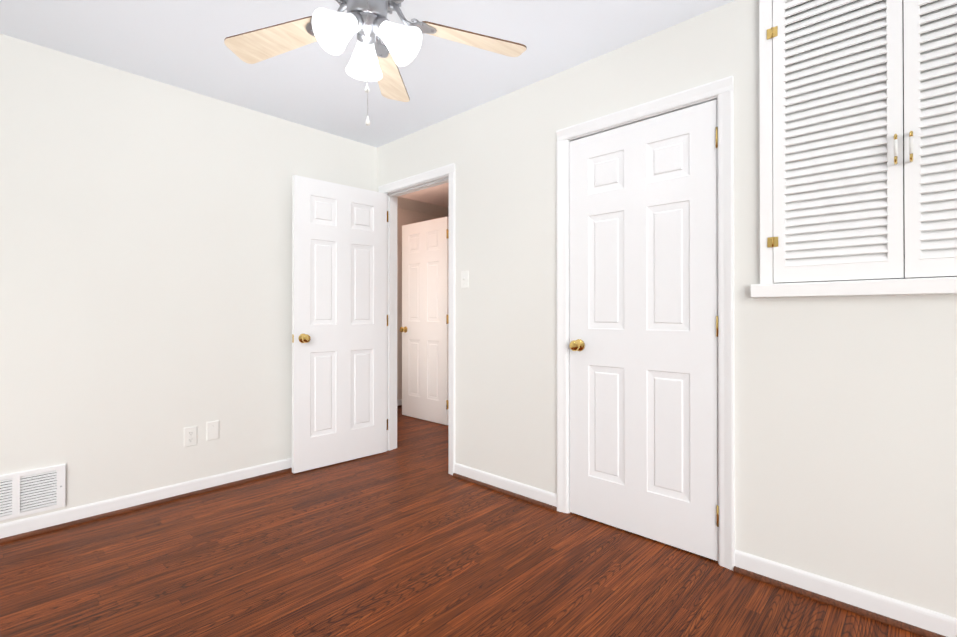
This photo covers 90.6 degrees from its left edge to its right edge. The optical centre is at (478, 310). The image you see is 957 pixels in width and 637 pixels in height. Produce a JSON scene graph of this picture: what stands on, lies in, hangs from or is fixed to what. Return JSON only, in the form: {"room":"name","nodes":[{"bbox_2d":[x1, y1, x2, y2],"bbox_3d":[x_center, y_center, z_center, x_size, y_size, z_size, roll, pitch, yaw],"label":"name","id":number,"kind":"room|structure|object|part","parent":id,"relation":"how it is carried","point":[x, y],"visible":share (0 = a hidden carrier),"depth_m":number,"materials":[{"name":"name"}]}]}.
{"room":"empty bedroom","nodes":[
{"label":"empty bedroom","id":0,"kind":"room"},
{"bbox_2d":[0,34,376,523],"bbox_3d":[-1.851,-0.110,2.832,0.120,2.440,2.870,0,0,43],"label":"wall","id":1,"kind":"structure","parent":0,"point":[145,272],"depth_m":2.68,"materials":[{"name":"paint"}]},
{"bbox_2d":[0,464,65,520],"bbox_3d":[-2.250,0.897,2.302,0.016,0.219,0.368,0,0,43],"label":"air vent","id":2,"kind":"object","parent":1,"relation":"in","point":[28,492],"visible":1,"depth_m":2.34,"materials":[{"name":"metal"}]},
{"bbox_2d":[0,458,291,543],"bbox_3d":[-1.756,1.067,2.819,0.027,0.085,2.750,0,0,43],"label":"baseboard","id":3,"kind":"structure","parent":1,"relation":"attached to","point":[31,526],"depth_m":2.64,"materials":[{"name":"paint"}]},
{"bbox_2d":[184,426,196,446],"bbox_3d":[-1.737,0.758,2.855,0.008,0.115,0.070,0,0,43],"label":"duplex electrical outlet","id":4,"kind":"object","parent":1,"relation":"attached to","point":[190,436],"visible":1,"depth_m":2.85,"materials":[{"name":"white plastic"}]},
{"bbox_2d":[207,420,218,440],"bbox_3d":[-1.652,0.745,2.945,0.007,0.115,0.070,0,0,43],"label":"electrical outlet plate","id":5,"kind":"object","parent":1,"relation":"attached to","point":[212,430],"visible":1,"depth_m":2.94,"materials":[{"name":"white plastic"}]},
{"bbox_2d":[0,0,734,207],"bbox_3d":[0.039,-1.360,2.812,5.470,0.060,5.420,0,0,43],"label":"ceiling","id":6,"kind":"structure","parent":0,"point":[182,45],"depth_m":2.41,"materials":[{"name":"paint"}]},
{"bbox_2d":[224,0,526,125],"bbox_3d":[-0.410,-0.991,1.685,1.179,0.691,1.167,0,0,43],"label":"ceiling fan","id":7,"kind":"object","parent":6,"relation":"hanging from","point":[373,58],"visible":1,"depth_m":1.78,"materials":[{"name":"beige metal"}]},
{"bbox_3d":[-0.404,-1.193,1.719,0.275,0.285,0.275,0,0,43],"label":"motor","id":8,"kind":"part","parent":7,"relation":"part of","materials":[{"name":"silver metal"}]},
{"bbox_2d":[397,207,442,399],"bbox_3d":[-0.906,-0.095,5.663,0.120,2.440,2.550,0,0,43],"label":"wall","id":9,"kind":"structure","parent":0,"point":[405,216],"depth_m":5.56,"materials":[{"name":"paint"}]},
{"bbox_2d":[397,399,401,407],"bbox_3d":[-0.853,1.082,5.606,0.027,0.085,2.310,0,0,43],"label":"baseboard","id":10,"kind":"structure","parent":9,"relation":"attached to","point":[399,403],"depth_m":5.53,"materials":[{"name":"paint"}]},
{"bbox_2d":[398,197,448,216],"bbox_3d":[-0.833,-1.263,5.600,0.080,0.105,2.310,0,0,43],"label":"crown molding","id":11,"kind":"structure","parent":9,"relation":"attached to","point":[415,205],"depth_m":5.76,"materials":[{"name":"paint"}]},
{"bbox_2d":[0,407,922,636],"bbox_3d":[0.039,1.140,2.799,5.470,0.060,5.420,0,0,43],"label":"floor","id":12,"kind":"structure","parent":0,"point":[409,536],"depth_m":2.00,"materials":[{"name":"brown wood"}]},
{"bbox_2d":[377,0,956,617],"bbox_3d":[0.244,-0.110,2.915,5.320,2.440,0.120,0,0,43],"label":"wall","id":13,"kind":"structure","parent":0,"point":[845,440],"depth_m":1.99,"materials":[{"name":"paint"}]},
{"bbox_2d":[292,175,386,472],"bbox_3d":[-0.997,0.090,3.486,0.745,2.030,0.171,0,0,-44],"label":"entry door","id":14,"kind":"structure","parent":13,"relation":"in","point":[339,323],"depth_m":3.44,"materials":[{"name":"paint"}]},
{"bbox_2d":[378,163,455,475],"bbox_3d":[-0.433,0.058,3.551,0.874,2.112,0.157,0,0,43],"label":"trim","id":15,"kind":"structure","parent":13,"relation":"attached to","point":[393,191],"depth_m":3.65,"materials":[{"name":"paint"}]},
{"bbox_2d":[461,271,468,287],"bbox_3d":[-0.096,-0.208,3.140,0.070,0.115,0.020,0,0,43],"label":"light switch","id":16,"kind":"object","parent":13,"relation":"attached to","point":[464,279],"visible":1,"depth_m":3.14,"materials":[{"name":"white plastic"}]},
{"bbox_2d":[453,463,556,510],"bbox_3d":[0.136,1.068,2.910,0.826,0.085,0.027,0,0,43],"label":"baseboard","id":17,"kind":"structure","parent":13,"relation":"attached to","point":[533,495],"depth_m":2.87,"materials":[{"name":"paint"}]},
{"bbox_2d":[569,100,718,560],"bbox_3d":[0.789,0.084,2.349,0.763,2.030,0.171,0,0,43],"label":"closet door","id":18,"kind":"structure","parent":13,"relation":"in","point":[643,345],"depth_m":2.30,"materials":[{"name":"paint"}]},
{"bbox_2d":[556,76,734,570],"bbox_3d":[0.806,0.052,2.373,0.894,2.112,0.138,0,0,43],"label":"trim","id":19,"kind":"structure","parent":13,"relation":"attached to","point":[721,91],"depth_m":2.07,"materials":[{"name":"paint"}]},
{"bbox_2d":[733,550,956,636],"bbox_3d":[1.567,1.061,1.565,1.313,0.085,0.027,0,0,43],"label":"baseboard","id":20,"kind":"structure","parent":13,"relation":"attached to","point":[915,619],"depth_m":1.75,"materials":[{"name":"paint"}]},
{"bbox_2d":[751,0,956,297],"bbox_3d":[1.474,-0.695,1.642,0.940,1.282,0.055,0,0,43],"label":"window shutters","id":21,"kind":"object","parent":13,"relation":"attached to","point":[858,147],"visible":1,"depth_m":1.73,"materials":[{"name":"paint"}]},
{"bbox_3d":[0.399,-0.103,4.073,1.740,2.440,0.120,0,0,43],"label":"wall","id":22,"kind":"structure","parent":0,"visible":0},
{"bbox_2d":[399,217,448,424],"bbox_3d":[-0.549,0.098,4.853,0.720,2.030,0.171,0,0,43],"label":"hall door","id":23,"kind":"structure","parent":22,"relation":"in","point":[424,329],"depth_m":4.81,"materials":[{"name":"paint"}]}
]}

